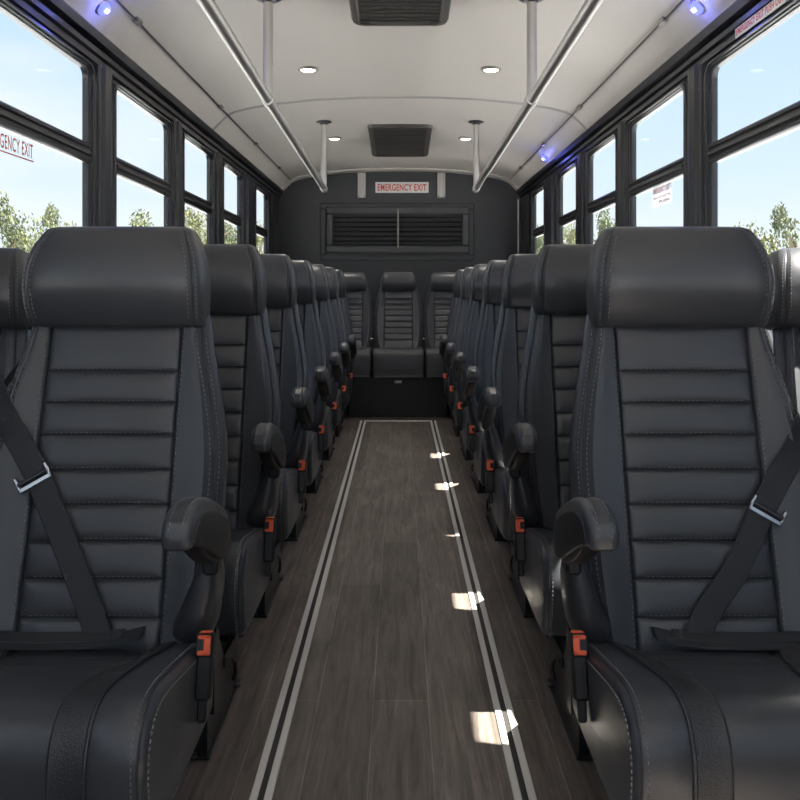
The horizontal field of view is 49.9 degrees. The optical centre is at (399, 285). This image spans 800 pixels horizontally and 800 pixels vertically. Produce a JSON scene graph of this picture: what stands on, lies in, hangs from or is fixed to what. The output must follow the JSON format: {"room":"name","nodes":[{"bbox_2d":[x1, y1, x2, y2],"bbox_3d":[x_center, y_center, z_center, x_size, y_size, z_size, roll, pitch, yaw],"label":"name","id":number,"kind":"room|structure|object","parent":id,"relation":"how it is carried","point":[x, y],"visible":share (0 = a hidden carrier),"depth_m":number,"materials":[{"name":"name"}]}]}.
{"room":"vehicle interior","nodes":[
{"label":"vehicle interior","id":0,"kind":"room"},
{"bbox_2d":[173,414,608,799],"bbox_3d":[0.000,0.980,3.400,2.640,0.060,10.320,0,0,0],"label":"floor","id":1,"kind":"structure","parent":0,"point":[394,701],"depth_m":2.19,"materials":[{"name":"grey wood"}]},
{"bbox_2d":[0,248,32,392],"bbox_3d":[-0.985,0.432,1.623,0.382,1.036,0.894,0,0,0],"label":"seat","id":2,"kind":"object","parent":1,"relation":"on","point":[14,324],"visible":0.38,"depth_m":1.86,"materials":[{"name":"grey leather"}]},
{"bbox_2d":[0,226,241,799],"bbox_3d":[-0.549,0.415,1.623,0.513,1.070,0.909,0,0,0],"label":"seat","id":3,"kind":"object","parent":1,"relation":"on","point":[116,675],"visible":0.99,"depth_m":1.61,"materials":[{"name":"grey leather"}]},
{"bbox_2d":[0,643,212,799],"bbox_3d":[-0.565,0.699,1.405,0.430,0.213,0.456,0,0,0],"label":"cushion","id":4,"kind":"object","parent":3,"relation":"on","point":[79,721],"depth_m":1.24,"materials":[{"name":"grey leather"}]},
{"bbox_2d":[203,244,285,640],"bbox_3d":[-0.549,0.415,2.363,0.513,1.070,0.909,0,0,0],"label":"seat","id":5,"kind":"object","parent":1,"relation":"on","point":[244,351],"visible":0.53,"depth_m":2.37,"materials":[{"name":"grey leather"}]},
{"bbox_2d":[216,528,271,635],"bbox_3d":[-0.565,0.699,2.145,0.430,0.213,0.456,0,0,0],"label":"cushion","id":6,"kind":"object","parent":5,"relation":"on","point":[247,564],"depth_m":1.97,"materials":[{"name":"grey leather"}]},
{"bbox_2d":[260,254,313,550],"bbox_3d":[-0.549,0.415,3.103,0.513,1.070,0.909,0,0,0],"label":"seat","id":7,"kind":"object","parent":1,"relation":"on","point":[296,401],"visible":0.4,"depth_m":3.12,"materials":[{"name":"grey leather"}]},
{"bbox_2d":[274,468,301,539],"bbox_3d":[-0.565,0.699,2.885,0.430,0.213,0.456,0,0,0],"label":"cushion","id":8,"kind":"object","parent":7,"relation":"on","point":[289,507],"depth_m":2.72,"materials":[{"name":"grey leather"}]},
{"bbox_2d":[249,420,365,799],"bbox_3d":[-0.258,0.949,3.230,0.042,0.006,5.660,0,0,0],"label":"trim","id":9,"kind":"structure","parent":1,"relation":"on","point":[265,780],"depth_m":2.17,"materials":[{"name":"silver metal"}]},
{"bbox_2d":[291,260,330,496],"bbox_3d":[-0.549,0.415,3.843,0.513,1.070,0.909,0,0,0],"label":"seat","id":10,"kind":"object","parent":1,"relation":"on","point":[319,381],"visible":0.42,"depth_m":3.87,"materials":[{"name":"grey leather"}]},
{"bbox_2d":[305,431,320,484],"bbox_3d":[-0.565,0.699,3.625,0.430,0.213,0.456,0,0,0],"label":"cushion","id":11,"kind":"object","parent":10,"relation":"on","point":[313,458],"depth_m":3.48,"materials":[{"name":"grey leather"}]},
{"bbox_2d":[311,264,342,459],"bbox_3d":[-0.549,0.415,4.583,0.513,1.070,0.909,0,0,0],"label":"seat","id":12,"kind":"object","parent":1,"relation":"on","point":[334,366],"visible":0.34,"depth_m":4.61,"materials":[{"name":"grey leather"}]},
{"bbox_2d":[324,407,333,448],"bbox_3d":[-0.565,0.699,4.365,0.430,0.213,0.456,0,0,0],"label":"cushion","id":13,"kind":"object","parent":12,"relation":"on","point":[329,416],"depth_m":4.27,"materials":[{"name":"grey leather"}]},
{"bbox_2d":[325,267,350,436],"bbox_3d":[-0.549,0.415,5.323,0.513,1.070,0.909,0,0,0],"label":"seat","id":14,"kind":"object","parent":1,"relation":"on","point":[342,345],"visible":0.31,"depth_m":5.35,"materials":[{"name":"grey leather"}]},
{"bbox_2d":[337,389,342,424],"bbox_3d":[-0.565,0.699,5.105,0.430,0.213,0.456,0,0,0],"label":"cushion","id":15,"kind":"object","parent":14,"relation":"on","point":[340,391],"depth_m":5.02,"materials":[{"name":"grey leather"}]},
{"bbox_2d":[335,269,356,418],"bbox_3d":[-0.549,0.415,6.063,0.513,1.070,0.909,0,0,0],"label":"seat","id":16,"kind":"object","parent":1,"relation":"on","point":[350,338],"visible":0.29,"depth_m":6.10,"materials":[{"name":"grey leather"}]},
{"bbox_2d":[345,376,349,406],"bbox_3d":[-0.565,0.699,5.845,0.430,0.213,0.456,0,0,0],"label":"cushion","id":17,"kind":"object","parent":16,"relation":"on","point":[347,385],"depth_m":5.73,"materials":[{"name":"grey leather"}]},
{"bbox_2d":[366,420,429,420],"bbox_3d":[-0.013,0.949,6.045,0.448,0.006,0.030,0,0,0],"label":"trim","id":18,"kind":"structure","parent":1,"relation":"on","point":[366,420],"depth_m":6.05,"materials":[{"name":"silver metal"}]},
{"bbox_2d":[349,371,447,416],"bbox_3d":[0.000,0.805,6.459,2.000,0.290,0.502,0,0,0],"label":"platform","id":19,"kind":"object","parent":1,"relation":"on","point":[371,396],"visible":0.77,"depth_m":6.22,"materials":[{"name":"black plastic"}]},
{"bbox_2d":[343,272,373,376],"bbox_3d":[-0.395,0.276,6.478,0.382,0.768,0.580,0,0,0],"label":"seat","id":20,"kind":"object","parent":19,"relation":"on","point":[360,306],"visible":0.47,"depth_m":6.59,"materials":[{"name":"grey leather"}]},
{"bbox_2d":[352,347,372,376],"bbox_3d":[-0.395,0.558,6.435,0.370,0.205,0.494,0,0,0],"label":"cushion","id":21,"kind":"object","parent":20,"relation":"on","point":[363,360],"depth_m":6.19,"materials":[{"name":"grey leather"}]},
{"bbox_2d":[373,272,423,376],"bbox_3d":[-0.012,0.276,6.478,0.382,0.768,0.580,0,0,0],"label":"seat","id":22,"kind":"object","parent":19,"relation":"on","point":[398,311],"visible":1,"depth_m":6.56,"materials":[{"name":"grey leather"}]},
{"bbox_2d":[373,347,423,376],"bbox_3d":[-0.012,0.558,6.435,0.370,0.205,0.494,0,0,0],"label":"cushion","id":23,"kind":"object","parent":22,"relation":"on","point":[387,361],"depth_m":6.19,"materials":[{"name":"grey leather"}]},
{"bbox_2d":[423,272,455,376],"bbox_3d":[0.371,0.276,6.478,0.382,0.768,0.580,0,0,0],"label":"seat","id":24,"kind":"object","parent":19,"relation":"on","point":[438,301],"visible":0.52,"depth_m":6.60,"materials":[{"name":"grey leather"}]},
{"bbox_2d":[424,347,443,376],"bbox_3d":[0.371,0.558,6.435,0.370,0.205,0.494,0,0,0],"label":"cushion","id":25,"kind":"object","parent":24,"relation":"on","point":[433,361],"depth_m":6.19,"materials":[{"name":"grey leather"}]},
{"bbox_2d":[439,269,463,418],"bbox_3d":[0.533,0.415,6.063,0.508,1.070,0.922,0,0,5],"label":"seat","id":26,"kind":"object","parent":1,"relation":"on","point":[444,339],"visible":0.23,"depth_m":6.10,"materials":[{"name":"grey leather"}]},
{"bbox_2d":[446,377,449,405],"bbox_3d":[0.537,0.699,5.845,0.430,0.213,0.456,0,0,0],"label":"cushion","id":27,"kind":"object","parent":26,"relation":"on","point":[447,378],"depth_m":5.83,"materials":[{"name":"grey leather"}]},
{"bbox_2d":[445,267,473,436],"bbox_3d":[0.533,0.415,5.323,0.508,1.070,0.922,0,0,5],"label":"seat","id":28,"kind":"object","parent":1,"relation":"on","point":[453,347],"visible":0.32,"depth_m":5.35,"materials":[{"name":"grey leather"}]},
{"bbox_2d":[452,389,457,424],"bbox_3d":[0.537,0.699,5.105,0.430,0.213,0.456,0,0,0],"label":"cushion","id":29,"kind":"object","parent":28,"relation":"on","point":[454,391],"depth_m":5.08,"materials":[{"name":"grey leather"}]},
{"bbox_2d":[452,264,487,459],"bbox_3d":[0.533,0.415,4.583,0.508,1.070,0.922,0,0,5],"label":"seat","id":30,"kind":"object","parent":1,"relation":"on","point":[463,359],"visible":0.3,"depth_m":4.61,"materials":[{"name":"grey leather"}]},
{"bbox_2d":[461,407,468,448],"bbox_3d":[0.537,0.699,4.365,0.430,0.213,0.456,0,0,0],"label":"cushion","id":31,"kind":"object","parent":30,"relation":"on","point":[464,410],"depth_m":4.24,"materials":[{"name":"grey leather"}]},
{"bbox_2d":[430,420,536,799],"bbox_3d":[0.232,0.949,3.230,0.042,0.006,5.660,0,0,0],"label":"trim","id":32,"kind":"structure","parent":1,"relation":"on","point":[521,782],"depth_m":2.17,"materials":[{"name":"silver metal"}]},
{"bbox_2d":[462,260,506,492],"bbox_3d":[0.533,0.415,3.843,0.508,1.070,0.922,0,0,5],"label":"seat","id":33,"kind":"object","parent":1,"relation":"on","point":[476,378],"visible":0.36,"depth_m":3.86,"materials":[{"name":"grey leather"}]},
{"bbox_2d":[472,431,486,484],"bbox_3d":[0.537,0.699,3.625,0.430,0.213,0.456,0,0,0],"label":"cushion","id":34,"kind":"object","parent":33,"relation":"on","point":[479,458],"depth_m":3.48,"materials":[{"name":"grey leather"}]},
{"bbox_2d":[478,254,537,550],"bbox_3d":[0.533,0.415,3.103,0.508,1.070,0.922,0,0,5],"label":"seat","id":35,"kind":"object","parent":1,"relation":"on","point":[498,403],"visible":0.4,"depth_m":3.12,"materials":[{"name":"grey leather"}]},
{"bbox_2d":[490,468,514,539],"bbox_3d":[0.537,0.699,2.885,0.430,0.213,0.456,0,0,0],"label":"cushion","id":36,"kind":"object","parent":35,"relation":"on","point":[500,491],"depth_m":2.73,"materials":[{"name":"grey leather"}]},
{"bbox_2d":[503,244,593,640],"bbox_3d":[0.533,0.415,2.363,0.508,1.070,0.922,0,0,5],"label":"seat","id":37,"kind":"object","parent":1,"relation":"on","point":[536,447],"visible":0.44,"depth_m":2.37,"materials":[{"name":"grey leather"}]},
{"bbox_2d":[519,528,568,635],"bbox_3d":[0.537,0.699,2.145,0.430,0.213,0.456,0,0,0],"label":"cushion","id":38,"kind":"object","parent":37,"relation":"on","point":[539,565],"depth_m":1.97,"materials":[{"name":"grey leather"}]},
{"bbox_2d":[547,226,799,799],"bbox_3d":[0.533,0.415,1.623,0.508,1.070,0.922,0,0,5],"label":"seat","id":39,"kind":"object","parent":1,"relation":"on","point":[676,541],"visible":1,"depth_m":1.60,"materials":[{"name":"grey leather"}]},
{"bbox_2d":[572,643,799,799],"bbox_3d":[0.537,0.699,1.405,0.430,0.213,0.456,0,0,0],"label":"cushion","id":40,"kind":"object","parent":39,"relation":"on","point":[660,721],"depth_m":1.24,"materials":[{"name":"grey leather"}]},
{"bbox_2d":[765,248,799,414],"bbox_3d":[0.985,0.432,1.623,0.382,1.036,0.894,0,0,0],"label":"seat","id":41,"kind":"object","parent":1,"relation":"on","point":[784,321],"visible":0.44,"depth_m":1.86,"materials":[{"name":"grey leather"}]},
{"bbox_2d":[64,0,735,187],"bbox_3d":[0.000,-1.099,3.375,2.330,0.347,10.270,0,0,0],"label":"ceiling","id":42,"kind":"structure","parent":0,"point":[351,59],"depth_m":4.44,"materials":[{"name":"grey plastic"}]},
{"bbox_2d":[95,0,110,14],"bbox_3d":[-1.098,-1.031,3.180,0.055,0.055,0.068,0,0,4],"label":"lamp","id":43,"kind":"object","parent":42,"relation":"attached to","point":[103,8],"visible":1,"depth_m":3.16,"materials":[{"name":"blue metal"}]},
{"bbox_2d":[116,0,290,179],"bbox_3d":[-1.052,-1.049,4.850,0.024,0.064,6.900,0,0,0],"label":"pull cord","id":44,"kind":"object","parent":42,"relation":"attached to","point":[136,20],"visible":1,"depth_m":4.15,"materials":[{"name":"grey metal"}]},
{"bbox_2d":[196,0,330,192],"bbox_3d":[-0.530,-0.908,3.667,0.108,0.508,4.735,0,0,0],"label":"grab rail","id":45,"kind":"object","parent":42,"relation":"attached to","point":[264,88],"visible":1,"depth_m":3.44,"materials":[{"name":"silver metal"}]},
{"bbox_2d":[298,66,317,72],"bbox_3d":[-0.490,-1.152,4.580,0.110,0.018,0.110,0,0,0],"label":"recessed light","id":46,"kind":"object","parent":42,"relation":"in","point":[305,69],"visible":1,"depth_m":4.55,"materials":[{"name":"grey plastic"}]},
{"bbox_2d":[327,137,341,139],"bbox_3d":[-0.505,-1.135,6.620,0.110,0.018,0.110,0,0,0],"label":"recessed light","id":47,"kind":"object","parent":42,"relation":"in","point":[329,138],"visible":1,"depth_m":6.59,"materials":[{"name":"grey plastic"}]},
{"bbox_2d":[349,0,450,25],"bbox_3d":[0.000,-1.139,3.170,0.414,0.096,0.924,0,0,0],"label":"ceiling vent","id":48,"kind":"object","parent":42,"relation":"in","point":[363,12],"visible":1,"depth_m":3.48,"materials":[{"name":"grey plastic"}]},
{"bbox_2d":[359,2,440,21],"bbox_3d":[0.000,-1.126,3.170,0.322,0.059,0.812,0,0,0],"label":"grille","id":49,"kind":"object","parent":48,"relation":"attached to","point":[368,11],"depth_m":3.48,"materials":[{"name":"grey plastic"}]},
{"bbox_2d":[367,124,432,156],"bbox_3d":[0.000,-1.109,6.620,0.474,0.100,0.944,0,0,0],"label":"ceiling vent","id":50,"kind":"object","parent":42,"relation":"in","point":[386,140],"visible":1,"depth_m":6.52,"materials":[{"name":"grey plastic"}]},
{"bbox_2d":[374,128,425,155],"bbox_3d":[0.000,-1.101,6.620,0.382,0.073,0.832,0,0,0],"label":"grille","id":51,"kind":"object","parent":50,"relation":"attached to","point":[387,141],"depth_m":6.59,"materials":[{"name":"grey plastic"}]},
{"bbox_2d":[213,96,586,129],"bbox_3d":[0.000,-1.055,5.300,2.330,0.221,0.040,0,0,0],"label":"trim","id":52,"kind":"structure","parent":42,"relation":"attached to","point":[366,97],"depth_m":5.29,"materials":[{"name":"grey plastic"}]},
{"bbox_2d":[458,137,472,139],"bbox_3d":[0.505,-1.135,6.620,0.110,0.018,0.110,0,0,0],"label":"recessed light","id":53,"kind":"object","parent":42,"relation":"in","point":[459,138],"visible":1,"depth_m":6.59,"materials":[{"name":"grey plastic"}]},
{"bbox_2d":[481,66,500,72],"bbox_3d":[0.485,-1.152,4.580,0.110,0.018,0.110,0,0,0],"label":"recessed light","id":54,"kind":"object","parent":42,"relation":"in","point":[487,69],"visible":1,"depth_m":4.55,"materials":[{"name":"grey plastic"}]},
{"bbox_2d":[469,0,603,192],"bbox_3d":[0.530,-0.908,3.667,0.108,0.508,4.735,0,0,0],"label":"grab rail","id":55,"kind":"object","parent":42,"relation":"attached to","point":[535,88],"visible":1,"depth_m":3.44,"materials":[{"name":"silver metal"}]},
{"bbox_2d":[541,154,547,160],"bbox_3d":[1.113,-0.988,6.600,0.055,0.055,0.068,0,0,-4],"label":"lamp","id":56,"kind":"object","parent":42,"relation":"attached to","point":[543,156],"visible":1,"depth_m":6.58,"materials":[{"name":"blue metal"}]},
{"bbox_2d":[509,0,683,179],"bbox_3d":[1.052,-1.049,4.850,0.024,0.064,6.900,0,0,0],"label":"pull cord","id":57,"kind":"object","parent":42,"relation":"attached to","point":[662,20],"visible":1,"depth_m":4.14,"materials":[{"name":"grey metal"}]},
{"bbox_2d":[690,0,705,13],"bbox_3d":[1.098,-1.031,3.170,0.055,0.055,0.068,0,0,-4],"label":"lamp","id":58,"kind":"object","parent":42,"relation":"attached to","point":[696,6],"visible":1,"depth_m":3.15,"materials":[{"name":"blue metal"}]},
{"bbox_2d":[279,171,520,370],"bbox_3d":[0.000,-0.150,8.490,2.600,2.200,0.060,0,0,0],"label":"wall","id":59,"kind":"structure","parent":0,"point":[496,201],"depth_m":8.46,"materials":[{"name":"black plastic"}]},
{"bbox_2d":[358,173,365,197],"bbox_3d":[-0.377,-0.989,8.444,0.080,0.246,0.032,0,0,0],"label":"wall bracket","id":60,"kind":"object","parent":59,"relation":"attached to","point":[361,176],"visible":1,"depth_m":8.44,"materials":[{"name":"silver metal"}]},
{"bbox_2d":[320,203,473,259],"bbox_3d":[-0.027,-0.531,8.434,1.510,0.561,0.052,0,0,0],"label":"rear window","id":61,"kind":"structure","parent":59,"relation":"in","point":[344,227],"depth_m":8.44,"materials":[{"name":"black metal"}]},
{"bbox_2d":[281,168,518,190],"bbox_3d":[0.000,-1.026,8.370,2.330,0.232,0.140,0,0,0],"label":"trim","id":62,"kind":"structure","parent":59,"relation":"attached to","point":[294,179],"depth_m":8.34,"materials":[{"name":"grey"}]},
{"bbox_2d":[375,182,428,192],"bbox_3d":[0.020,-0.969,8.456,0.524,0.106,0.009,0,0,0],"label":"exit sign","id":63,"kind":"object","parent":59,"relation":"attached to","point":[380,187],"visible":1,"depth_m":8.45,"materials":[{"name":"white plastic"}]},
{"bbox_2d":[437,173,444,197],"bbox_3d":[0.406,-0.989,8.444,0.080,0.246,0.032,0,0,0],"label":"wall bracket","id":64,"kind":"object","parent":59,"relation":"attached to","point":[440,176],"visible":1,"depth_m":8.44,"materials":[{"name":"silver metal"}]},
{"bbox_3d":[1.204,0.000,3.380,0.016,1.900,10.160,0,0,0],"label":"wall","id":65,"kind":"structure","parent":0,"visible":0},
{"bbox_2d":[518,199,518,253],"bbox_3d":[1.156,-0.450,8.408,0.012,0.800,0.015,0,0,0],"label":"trim","id":66,"kind":"structure","parent":65,"relation":"attached to","point":[518,199],"depth_m":8.40,"materials":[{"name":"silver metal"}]},
{"bbox_2d":[520,192,531,253],"bbox_3d":[1.179,-0.334,8.062,0.034,1.027,0.695,0,0,0],"label":"trim","id":67,"kind":"structure","parent":65,"relation":"attached to","point":[525,202],"depth_m":7.98,"materials":[{"name":"black metal"}]},
{"bbox_2d":[531,184,544,253],"bbox_3d":[1.193,-0.332,7.355,0.038,1.014,0.720,0,0,0],"label":"window","id":68,"kind":"structure","parent":65,"relation":"in","point":[535,232],"depth_m":7.59,"materials":[{"name":"black metal"}]},
{"bbox_2d":[545,173,557,244],"bbox_3d":[1.179,-0.338,6.730,0.034,1.036,0.530,0,0,0],"label":"trim","id":69,"kind":"structure","parent":65,"relation":"attached to","point":[551,181],"depth_m":6.63,"materials":[{"name":"black metal"}]},
{"bbox_2d":[557,160,576,243],"bbox_3d":[1.193,-0.336,6.085,0.038,1.022,0.760,0,0,0],"label":"window","id":70,"kind":"structure","parent":65,"relation":"in","point":[571,217],"depth_m":6.33,"materials":[{"name":"black metal"}]},
{"bbox_2d":[577,151,586,243],"bbox_3d":[1.179,-0.341,5.585,0.034,1.042,0.240,0,0,0],"label":"trim","id":71,"kind":"structure","parent":65,"relation":"attached to","point":[581,158],"depth_m":5.54,"materials":[{"name":"black metal"}]},
{"bbox_2d":[586,130,617,243],"bbox_3d":[1.193,-0.340,5.056,0.038,1.030,0.817,0,0,0],"label":"window","id":72,"kind":"structure","parent":65,"relation":"in","point":[610,199],"depth_m":5.19,"materials":[{"name":"black metal"}]},
{"bbox_2d":[618,120,627,226],"bbox_3d":[1.179,-0.345,4.566,0.034,1.049,0.163,0,0,0],"label":"trim","id":73,"kind":"structure","parent":65,"relation":"attached to","point":[622,127],"depth_m":4.53,"materials":[{"name":"black metal"}]},
{"bbox_2d":[516,0,783,197],"bbox_3d":[1.177,-0.925,3.380,0.077,0.189,10.160,0,0,0],"label":"trim","id":74,"kind":"structure","parent":65,"relation":"attached to","point":[718,34],"depth_m":3.83,"materials":[{"name":"black metal"}]},
{"bbox_2d":[626,80,687,226],"bbox_3d":[1.193,-0.344,4.003,0.038,1.037,0.964,0,0,0],"label":"window","id":75,"kind":"structure","parent":65,"relation":"in","point":[678,169],"depth_m":3.99,"materials":[{"name":"black metal"}]},
{"bbox_2d":[653,183,669,202],"bbox_3d":[1.193,-0.417,3.920,0.001,0.098,0.290,0,0,0],"label":"window sticker","id":76,"kind":"object","parent":75,"relation":"attached to","point":[668,185],"visible":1,"depth_m":3.92,"materials":[{"name":"red"}]},
{"bbox_2d":[688,62,705,226],"bbox_3d":[1.179,-0.348,3.438,0.034,1.057,0.166,0,0,0],"label":"trim","id":77,"kind":"structure","parent":65,"relation":"attached to","point":[695,74],"depth_m":3.41,"materials":[{"name":"black metal"}]},
{"bbox_2d":[703,0,799,331],"bbox_3d":[1.193,-0.348,2.855,0.038,1.045,1.000,0,0,0],"label":"window","id":78,"kind":"structure","parent":65,"relation":"in","point":[785,121],"depth_m":3.10,"materials":[{"name":"black metal"}]},
{"bbox_2d":[735,0,788,38],"bbox_3d":[1.172,-0.879,2.720,0.006,0.034,0.560,0,0,0],"label":"warning sticker","id":79,"kind":"object","parent":65,"relation":"attached to","point":[773,5],"visible":1,"depth_m":2.80,"materials":[{"name":"white"}]},
{"bbox_3d":[-1.204,0.000,3.380,0.016,1.900,10.160,0,0,0],"label":"wall","id":80,"kind":"structure","parent":0,"visible":0},
{"bbox_2d":[0,0,96,331],"bbox_3d":[-1.193,-0.348,2.855,0.038,1.045,1.000,0,0,0],"label":"window","id":81,"kind":"structure","parent":80,"relation":"in","point":[14,121],"depth_m":3.10,"materials":[{"name":"black metal"}]},
{"bbox_2d":[0,133,33,161],"bbox_3d":[-1.193,-0.431,2.630,0.001,0.066,0.340,0,0,0],"label":"sticker","id":82,"kind":"object","parent":81,"relation":"attached to","point":[2,134],"visible":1,"depth_m":2.65,"materials":[{"name":"red"}]},
{"bbox_2d":[94,62,111,226],"bbox_3d":[-1.179,-0.348,3.438,0.034,1.057,0.166,0,0,0],"label":"trim","id":83,"kind":"structure","parent":80,"relation":"attached to","point":[104,74],"depth_m":3.41,"materials":[{"name":"black metal"}]},
{"bbox_2d":[112,80,173,226],"bbox_3d":[-1.193,-0.344,4.003,0.038,1.037,0.964,0,0,0],"label":"window","id":84,"kind":"structure","parent":80,"relation":"in","point":[121,169],"depth_m":3.99,"materials":[{"name":"black metal"}]},
{"bbox_2d":[11,0,283,197],"bbox_3d":[-1.177,-0.925,3.380,0.077,0.189,10.160,0,0,0],"label":"trim","id":85,"kind":"structure","parent":80,"relation":"attached to","point":[58,16],"depth_m":3.71,"materials":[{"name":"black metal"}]},
{"bbox_2d":[172,120,181,226],"bbox_3d":[-1.179,-0.345,4.566,0.034,1.049,0.163,0,0,0],"label":"trim","id":86,"kind":"structure","parent":80,"relation":"attached to","point":[177,127],"depth_m":4.53,"materials":[{"name":"black metal"}]},
{"bbox_2d":[182,130,213,243],"bbox_3d":[-1.193,-0.340,5.056,0.038,1.030,0.817,0,0,0],"label":"window","id":87,"kind":"structure","parent":80,"relation":"in","point":[189,199],"depth_m":5.19,"materials":[{"name":"black metal"}]},
{"bbox_2d":[213,151,222,243],"bbox_3d":[-1.179,-0.341,5.585,0.034,1.042,0.240,0,0,0],"label":"trim","id":88,"kind":"structure","parent":80,"relation":"attached to","point":[218,158],"depth_m":5.54,"materials":[{"name":"black metal"}]},
{"bbox_2d":[223,160,242,243],"bbox_3d":[-1.193,-0.336,6.085,0.038,1.022,0.760,0,0,0],"label":"window","id":89,"kind":"structure","parent":80,"relation":"in","point":[228,217],"depth_m":6.33,"materials":[{"name":"black metal"}]},
{"bbox_2d":[242,173,254,245],"bbox_3d":[-1.179,-0.338,6.730,0.034,1.036,0.530,0,0,0],"label":"trim","id":90,"kind":"structure","parent":80,"relation":"attached to","point":[248,181],"depth_m":6.63,"materials":[{"name":"black metal"}]},
{"bbox_2d":[255,184,268,253],"bbox_3d":[-1.193,-0.332,7.355,0.038,1.014,0.720,0,0,0],"label":"window","id":91,"kind":"structure","parent":80,"relation":"in","point":[262,232],"depth_m":7.60,"materials":[{"name":"black metal"}]},
{"bbox_2d":[268,192,279,253],"bbox_3d":[-1.179,-0.334,8.062,0.034,1.027,0.695,0,0,0],"label":"trim","id":92,"kind":"structure","parent":80,"relation":"attached to","point":[274,202],"depth_m":7.98,"materials":[{"name":"black metal"}]},
{"label":"outside","id":93,"kind":"structure","parent":0,"visible":0},
{"label":"ground","id":94,"kind":"structure","parent":93,"visible":0},
{"bbox_2d":[0,190,37,252],"bbox_3d":[-12.793,-0.656,28.468,1.806,5.035,3.046,0,0,36],"label":"tree","id":95,"kind":"object","parent":94,"relation":"on","point":[16,239],"visible":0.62,"depth_m":28.45,"materials":[{"name":"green plant"}]},
{"bbox_2d":[20,201,61,249],"bbox_3d":[-14.782,-0.862,36.220,3.154,5.451,2.989,0,0,-35],"label":"tree","id":96,"kind":"object","parent":94,"relation":"on","point":[45,221],"visible":0.29,"depth_m":36.23,"materials":[{"name":"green plant"}]},
{"bbox_2d":[57,220,76,226],"bbox_3d":[-10.906,-0.169,28.214,2.179,4.056,1.762,0,0,0],"label":"tree","id":97,"kind":"object","parent":94,"relation":"on","point":[64,224],"visible":0.02,"depth_m":28.19,"materials":[{"name":"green plant"}]},
{"bbox_2d":[128,209,153,226],"bbox_3d":[-14.961,-1.357,50.071,3.874,6.442,3.902,0,0,-30],"label":"tree","id":98,"kind":"object","parent":94,"relation":"on","point":[135,223],"visible":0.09,"depth_m":50.00,"materials":[{"name":"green plant"}]},
{"bbox_2d":[185,206,231,243],"bbox_3d":[-14.482,-2.370,63.402,4.281,8.478,3.612,0,0,-20],"label":"tree","id":99,"kind":"object","parent":94,"relation":"on","point":[191,223],"visible":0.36,"depth_m":62.93,"materials":[{"name":"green plant"}]},
{"bbox_2d":[224,222,236,243],"bbox_3d":[-14.707,-2.256,75.053,3.087,8.249,4.824,0,0,44],"label":"tree","id":100,"kind":"object","parent":94,"relation":"on","point":[231,240],"visible":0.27,"depth_m":74.83,"materials":[{"name":"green plant"}]},
{"bbox_2d":[257,220,263,253],"bbox_3d":[-14.794,-2.588,90.775,4.791,8.916,4.214,0,0,0],"label":"tree","id":101,"kind":"object","parent":94,"relation":"on","point":[260,240],"visible":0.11,"depth_m":90.61,"materials":[{"name":"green plant"}]},
{"bbox_2d":[536,224,542,253],"bbox_3d":[15.531,-2.511,92.477,3.711,8.761,5.113,0,0,0],"label":"tree","id":102,"kind":"object","parent":94,"relation":"on","point":[539,245],"visible":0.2,"depth_m":92.52,"materials":[{"name":"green plant"}]},
{"bbox_2d":[563,222,593,243],"bbox_3d":[15.185,-2.125,75.829,4.291,7.985,3.794,0,0,0],"label":"tree","id":103,"kind":"object","parent":94,"relation":"on","point":[569,236],"visible":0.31,"depth_m":75.47,"materials":[{"name":"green plant"}]},
{"bbox_2d":[593,208,614,241],"bbox_3d":[15.469,-2.069,62.668,4.105,7.873,3.688,0,0,-32],"label":"tree","id":104,"kind":"object","parent":94,"relation":"on","point":[604,224],"visible":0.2,"depth_m":62.58,"materials":[{"name":"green plant"}]},
{"bbox_2d":[734,222,780,254],"bbox_3d":[8.971,0.081,22.053,1.888,3.554,1.953,0,0,34],"label":"tree","id":105,"kind":"object","parent":94,"relation":"on","point":[764,238],"visible":0.04,"depth_m":21.88,"materials":[{"name":"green plant"}]},
{"bbox_2d":[769,201,799,250],"bbox_3d":[13.203,-0.478,28.459,1.774,4.678,3.062,0,0,35],"label":"tree","id":106,"kind":"object","parent":94,"relation":"on","point":[776,226],"visible":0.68,"depth_m":28.42,"materials":[{"name":"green plant"}]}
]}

